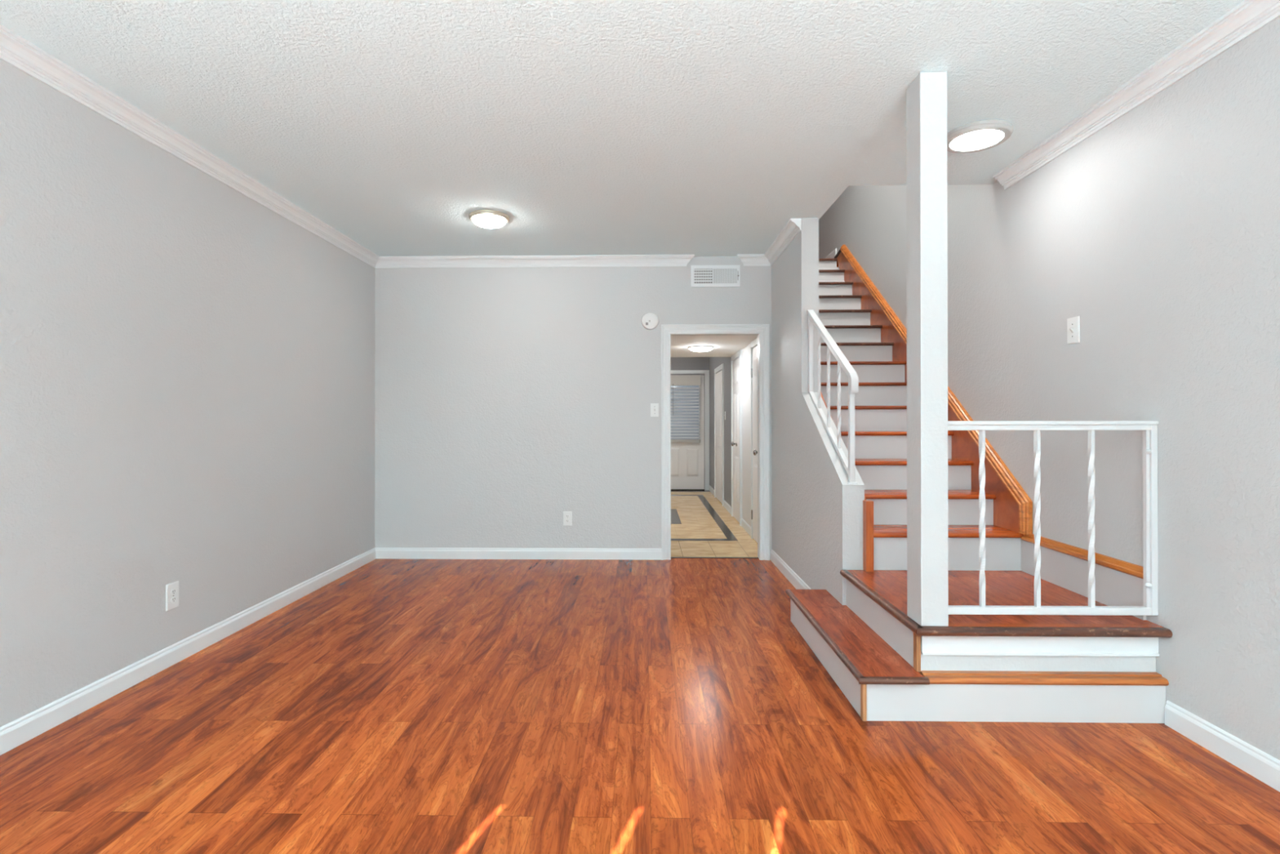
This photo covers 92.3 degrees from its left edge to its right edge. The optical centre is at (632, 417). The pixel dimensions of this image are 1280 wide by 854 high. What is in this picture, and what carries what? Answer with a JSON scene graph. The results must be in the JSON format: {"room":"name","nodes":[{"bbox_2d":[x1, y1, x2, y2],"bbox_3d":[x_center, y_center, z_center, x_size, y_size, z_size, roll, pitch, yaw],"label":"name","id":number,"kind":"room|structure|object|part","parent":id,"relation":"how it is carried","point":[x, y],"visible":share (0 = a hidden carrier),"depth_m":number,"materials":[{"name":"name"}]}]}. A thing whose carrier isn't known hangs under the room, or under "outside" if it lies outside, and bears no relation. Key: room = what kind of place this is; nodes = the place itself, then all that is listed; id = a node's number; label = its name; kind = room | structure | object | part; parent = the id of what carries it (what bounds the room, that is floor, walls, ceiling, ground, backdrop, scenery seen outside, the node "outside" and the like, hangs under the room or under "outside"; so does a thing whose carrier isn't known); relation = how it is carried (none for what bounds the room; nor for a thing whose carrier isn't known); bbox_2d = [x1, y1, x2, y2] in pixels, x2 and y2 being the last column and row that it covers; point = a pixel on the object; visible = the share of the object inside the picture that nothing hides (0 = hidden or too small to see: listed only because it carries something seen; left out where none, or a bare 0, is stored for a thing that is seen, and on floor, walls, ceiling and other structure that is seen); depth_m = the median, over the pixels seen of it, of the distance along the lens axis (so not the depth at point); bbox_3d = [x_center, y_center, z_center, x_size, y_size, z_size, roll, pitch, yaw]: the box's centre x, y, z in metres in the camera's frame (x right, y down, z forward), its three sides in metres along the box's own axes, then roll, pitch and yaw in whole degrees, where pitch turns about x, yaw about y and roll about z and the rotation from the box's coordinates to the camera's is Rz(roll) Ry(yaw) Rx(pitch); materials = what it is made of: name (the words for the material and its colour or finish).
{"room":"empty living room","nodes":[
{"label":"empty living room","id":0,"kind":"room"},
{"bbox_2d":[0,58,374,726],"bbox_3d":[-2.437,-0.087,1.176,0.100,2.683,8.860,0,0,1],"label":"wall","id":1,"kind":"structure","parent":0,"point":[187,367],"depth_m":2.98,"materials":[{"name":"grey paint"}]},
{"bbox_2d":[165,580,178,611],"bbox_3d":[-2.345,0.911,3.140,0.009,0.132,0.082,0,0,1],"label":"wall outlet","id":2,"kind":"object","parent":1,"relation":"attached to","point":[172,588],"visible":1,"depth_m":3.13,"materials":[{"name":"white plastic"}]},
{"bbox_2d":[170,596,176,602],"bbox_3d":[-2.343,0.931,3.140,0.004,0.028,0.033,0,0,1],"label":"receptacle","id":3,"kind":"object","parent":2,"relation":"attached to","point":[173,599],"depth_m":3.14,"materials":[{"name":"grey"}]},
{"bbox_2d":[170,588,176,594],"bbox_3d":[-2.343,0.891,3.140,0.004,0.028,0.033,0,0,1],"label":"receptacle","id":4,"kind":"object","parent":2,"relation":"attached to","point":[173,591],"depth_m":3.14,"materials":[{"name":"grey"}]},
{"bbox_2d":[0,547,375,755],"bbox_3d":[-2.379,1.206,1.173,0.014,0.098,8.662,0,0,1],"label":"baseboard","id":5,"kind":"structure","parent":1,"relation":"attached to","point":[23,729],"depth_m":2.98,"materials":[{"name":"white paint"}]},
{"bbox_2d":[0,24,379,267],"bbox_3d":[-2.352,-1.386,1.178,0.074,0.085,8.662,0,0,1],"label":"crown molding","id":6,"kind":"structure","parent":1,"relation":"attached to","point":[15,51],"depth_m":2.96,"materials":[{"name":"white paint"}]},
{"bbox_2d":[374,256,771,551],"bbox_3d":[-0.476,-0.079,5.521,3.659,2.683,0.098,0,0,1],"label":"wall","id":7,"kind":"structure","parent":0,"point":[508,401],"depth_m":5.48,"materials":[{"name":"grey paint"}]},
{"bbox_2d":[375,547,661,559],"bbox_3d":[-1.025,1.214,5.473,2.561,0.098,0.014,0,0,1],"label":"baseboard","id":8,"kind":"structure","parent":7,"relation":"attached to","point":[380,553],"depth_m":5.47,"materials":[{"name":"white paint"}]},
{"bbox_2d":[375,254,694,267],"bbox_3d":[-0.882,-1.378,5.446,2.852,0.085,0.074,0,0,1],"label":"crown molding","id":9,"kind":"structure","parent":7,"relation":"attached to","point":[598,260],"depth_m":5.44,"materials":[{"name":"white paint"}]},
{"bbox_2d":[563,511,571,525],"bbox_3d":[-0.579,0.901,5.467,0.076,0.124,0.009,0,0,1],"label":"wall outlet","id":10,"kind":"object","parent":7,"relation":"attached to","point":[566,514],"visible":1,"depth_m":5.46,"materials":[{"name":"white plastic"}]},
{"bbox_2d":[641,312,658,329],"bbox_3d":[0.156,-0.851,5.445,0.152,0.152,0.034,0,0,1],"label":"smoke detector","id":11,"kind":"object","parent":7,"relation":"attached to","point":[650,321],"visible":1,"depth_m":5.43,"materials":[{"name":"white plastic"}]},
{"bbox_2d":[650,403,658,416],"bbox_3d":[0.195,-0.063,5.450,0.072,0.118,0.019,0,0,1],"label":"light switch","id":12,"kind":"object","parent":7,"relation":"attached to","point":[654,406],"visible":1,"depth_m":5.45,"materials":[{"name":"white plastic"}]},
{"bbox_2d":[661,324,769,559],"bbox_3d":[0.731,0.221,5.487,0.951,2.080,0.124,0,0,1],"label":"door frame","id":13,"kind":"structure","parent":7,"relation":"attached to","point":[762,331],"depth_m":5.44,"materials":[{"name":"white paint"}]},
{"bbox_2d":[690,265,740,287],"bbox_3d":[0.733,-1.247,5.441,0.433,0.191,0.019,0,0,1],"label":"air vent","id":14,"kind":"object","parent":7,"relation":"in","point":[701,276],"visible":1,"depth_m":5.44,"materials":[{"name":"white metal"}]},
{"bbox_2d":[737,253,770,266],"bbox_3d":[1.071,-1.380,5.409,0.312,0.085,0.074,0,0,1],"label":"crown molding","id":15,"kind":"structure","parent":7,"relation":"attached to","point":[748,260],"depth_m":5.41,"materials":[{"name":"white paint"}]},
{"bbox_2d":[0,0,1244,257],"bbox_3d":[-0.167,-1.577,1.088,4.646,0.294,8.762,0,0,1],"label":"ceiling","id":16,"kind":"structure","parent":0,"point":[696,127],"depth_m":2.68,"materials":[{"name":"white paint"}]},
{"bbox_2d":[468,209,509,228],"bbox_3d":[-1.015,-1.385,4.358,0.280,0.076,0.280,0,0,1],"label":"ceiling light","id":17,"kind":"object","parent":16,"relation":"attached to","point":[488,219],"visible":1,"depth_m":4.28,"materials":[{"name":"white glass"}]},
{"bbox_2d":[471,214,506,228],"bbox_3d":[-1.014,-1.372,4.358,0.236,0.050,0.236,0,0,1],"label":"diffuser","id":18,"kind":"object","parent":17,"relation":"attached to","point":[488,221],"depth_m":4.29,"materials":[{"name":"white glass"}]},
{"bbox_2d":[946,119,1013,153],"bbox_3d":[1.735,-1.405,3.106,0.316,0.045,0.316,0,0,1],"label":"ceiling light","id":19,"kind":"object","parent":16,"relation":"attached to","point":[980,135],"visible":0.94,"depth_m":3.05,"materials":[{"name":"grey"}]},
{"bbox_2d":[950,129,1004,151],"bbox_3d":[1.735,-1.391,3.106,0.240,0.016,0.240,0,0,1],"label":"diffuser","id":20,"kind":"object","parent":19,"relation":"attached to","point":[962,140],"depth_m":3.08,"materials":[{"name":"white glass"}]},
{"bbox_2d":[0,489,1279,853],"bbox_3d":[-0.064,1.308,3.774,4.746,0.101,14.150,0,0,1],"label":"floor","id":21,"kind":"structure","parent":0,"point":[673,705],"depth_m":2.32,"materials":[{"name":"brown wood"}]},
{"bbox_2d":[785,244,1172,723],"bbox_3d":[1.591,-0.290,4.657,1.264,3.096,4.330,0,0,1],"label":"staircase","id":22,"kind":"structure","parent":21,"relation":"on","point":[889,666],"depth_m":2.97,"materials":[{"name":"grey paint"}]},
{"bbox_2d":[906,71,948,626],"bbox_3d":[1.247,-0.282,2.609,0.112,2.290,0.138,0,0,1],"label":"support post","id":23,"kind":"object","parent":22,"relation":"on","point":[926,144],"visible":1,"depth_m":2.54,"materials":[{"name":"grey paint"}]},
{"bbox_3d":[1.698,0.945,2.566,0.974,0.095,0.026,0,0,1],"label":"landing panel","id":24,"kind":"part","parent":22,"relation":"part of","materials":[{"name":"white paint"}]},
{"bbox_2d":[947,420,1159,615],"bbox_3d":[1.744,0.421,2.583,0.882,0.810,0.044,0,0,1],"label":"landing railing","id":25,"kind":"object","parent":22,"relation":"on","point":[1149,428],"visible":0.93,"depth_m":2.57,"materials":[{"name":"white paint"}]},
{"bbox_3d":[1.733,0.811,2.582,0.858,0.031,0.028,0,0,1],"label":"rail","id":26,"kind":"part","parent":25,"relation":"part of","materials":[{"name":"white paint"}]},
{"bbox_3d":[1.744,0.036,2.584,0.882,0.039,0.044,0,0,1],"label":"rail","id":27,"kind":"part","parent":25,"relation":"part of","materials":[{"name":"white paint"}]},
{"bbox_3d":[2.172,0.428,2.575,0.026,0.794,0.032,0,0,1],"label":"post","id":28,"kind":"part","parent":25,"relation":"part of","materials":[{"name":"white paint"}]},
{"bbox_2d":[671,374,701,442],"bbox_3d":[0.778,-0.142,10.674,0.815,1.170,0.066,0,0,1],"label":"window blind","id":29,"kind":"object","parent":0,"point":[676,380],"visible":0.71,"depth_m":10.67,"materials":[{"name":"grey plastic"}]},
{"bbox_3d":[0.779,0.415,10.681,0.795,0.055,0.039,0,0,1],"label":"rail","id":30,"kind":"part","parent":29,"relation":"part of","materials":[{"name":"grey plastic"}]},
{"bbox_2d":[671,356,709,375],"bbox_3d":[0.123,-0.068,10.800,2.440,2.683,0.100,0,0,1],"label":"wall","id":31,"kind":"structure","parent":0,"point":[688,362],"depth_m":10.73,"materials":[{"name":"grey paint"}]},
{"bbox_2d":[671,369,709,490],"bbox_3d":[0.791,0.228,10.711,1.089,2.090,0.049,0,0,1],"label":"door","id":32,"kind":"structure","parent":31,"relation":"in","point":[690,461],"depth_m":10.70,"materials":[{"name":"white paint"}]},
{"bbox_2d":[670,335,757,357],"bbox_3d":[0.047,-0.855,6.807,2.440,0.140,2.490,0,0,1],"label":"ceiling","id":33,"kind":"structure","parent":0,"point":[724,345],"depth_m":6.63,"materials":[{"name":"white paint"}]},
{"bbox_2d":[688,346,714,351],"bbox_3d":[0.769,-0.761,6.918,0.290,0.048,0.290,0,0,1],"label":"ceiling light","id":34,"kind":"object","parent":33,"relation":"attached to","point":[698,348],"visible":1,"depth_m":6.83,"materials":[{"name":"white glass"}]},
{"bbox_2d":[671,556,758,558],"bbox_3d":[0.733,1.260,5.516,0.785,0.004,0.030,0,0,1],"label":"threshold","id":35,"kind":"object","parent":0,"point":[671,557],"depth_m":5.51,"materials":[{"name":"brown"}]},
{"bbox_2d":[709,217,864,604],"bbox_3d":[1.323,-0.077,7.162,0.124,2.683,7.330,0,0,1],"label":"wall","id":36,"kind":"structure","parent":0,"point":[817,516],"depth_m":4.46,"materials":[{"name":"grey paint"}]},
{"bbox_2d":[714,363,724,506],"bbox_3d":[1.302,0.252,9.302,0.024,2.035,1.050,0,0,1],"label":"door","id":37,"kind":"structure","parent":36,"relation":"in","point":[719,376],"depth_m":9.18,"materials":[{"name":"white paint"}]},
{"bbox_2d":[709,484,751,536],"bbox_3d":[1.297,1.223,8.592,0.012,0.090,4.264,0,0,1],"label":"baseboard","id":38,"kind":"structure","parent":36,"relation":"attached to","point":[744,525],"depth_m":8.00,"materials":[{"name":"white paint"}]},
{"bbox_2d":[731,349,742,525],"bbox_3d":[1.242,0.240,7.543,0.084,2.050,0.780,0,0,1],"label":"door","id":39,"kind":"structure","parent":36,"relation":"in","point":[736,365],"depth_m":7.42,"materials":[{"name":"white paint"}]},
{"bbox_2d":[751,337,757,542],"bbox_3d":[1.214,0.237,6.033,0.084,2.050,0.860,0,0,1],"label":"door","id":40,"kind":"structure","parent":36,"relation":"in","point":[754,343],"depth_m":6.25,"materials":[{"name":"white paint"}]},
{"bbox_2d":[764,218,800,266],"bbox_3d":[1.181,-1.381,4.928,0.074,0.085,1.032,0,0,1],"label":"crown molding","id":41,"kind":"structure","parent":36,"relation":"attached to","point":[793,227],"depth_m":4.79,"materials":[{"name":"white paint"}]},
{"bbox_2d":[769,548,811,589],"bbox_3d":[1.207,1.210,4.624,0.014,0.098,1.627,0,0,1],"label":"baseboard","id":42,"kind":"structure","parent":36,"relation":"attached to","point":[786,571],"depth_m":4.77,"materials":[{"name":"white paint"}]},
{"bbox_2d":[807,309,858,484],"bbox_3d":[1.262,-0.192,3.933,0.056,1.154,0.936,0,0,1],"label":"stair handrail","id":43,"kind":"object","parent":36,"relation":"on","point":[853,380],"visible":1,"depth_m":3.79,"materials":[{"name":"white paint"}]},
{"bbox_3d":[1.263,0.073,3.969,0.028,0.537,0.864,0,0,1],"label":"rail","id":44,"kind":"part","parent":43,"relation":"part of","materials":[{"name":"white paint"}]},
{"bbox_3d":[1.262,-0.494,3.950,0.042,0.549,0.904,0,0,1],"label":"rail","id":45,"kind":"part","parent":43,"relation":"part of","materials":[{"name":"white paint"}]},
{"bbox_3d":[1.254,-0.192,3.483,0.042,0.114,0.036,0,0,1],"label":"rail","id":46,"kind":"part","parent":43,"relation":"part of","materials":[{"name":"white paint"}]},
{"bbox_2d":[818,17,1279,759],"bbox_3d":[2.241,-1.396,2.911,0.100,5.300,12.500,0,0,1],"label":"wall","id":47,"kind":"structure","parent":0,"point":[1159,229],"depth_m":2.55,"materials":[{"name":"grey paint"}]},
{"bbox_2d":[824,248,836,258],"bbox_3d":[2.278,-1.803,7.942,0.014,0.142,2.240,0,0,1],"label":"baseboard","id":48,"kind":"structure","parent":47,"relation":"attached to","point":[833,254],"depth_m":6.94,"materials":[{"name":"white paint"}]},
{"bbox_2d":[1066,315,1079,344],"bbox_3d":[2.185,-0.431,3.060,0.019,0.130,0.084,0,0,1],"label":"light switch","id":49,"kind":"object","parent":47,"relation":"attached to","point":[1073,323],"visible":1,"depth_m":3.05,"materials":[{"name":"white plastic"}]},
{"bbox_2d":[993,0,1279,190],"bbox_3d":[2.103,-1.392,0.200,0.074,0.085,6.872,0,0,1],"label":"crown molding","id":50,"kind":"structure","parent":47,"relation":"attached to","point":[1249,16],"depth_m":2.54,"materials":[{"name":"white paint"}]},
{"bbox_2d":[1164,700,1279,791],"bbox_3d":[2.125,1.198,-0.365,0.014,0.098,5.755,0,0,1],"label":"baseboard","id":51,"kind":"structure","parent":47,"relation":"attached to","point":[1262,766],"depth_m":2.25,"materials":[{"name":"white paint"}]}
]}

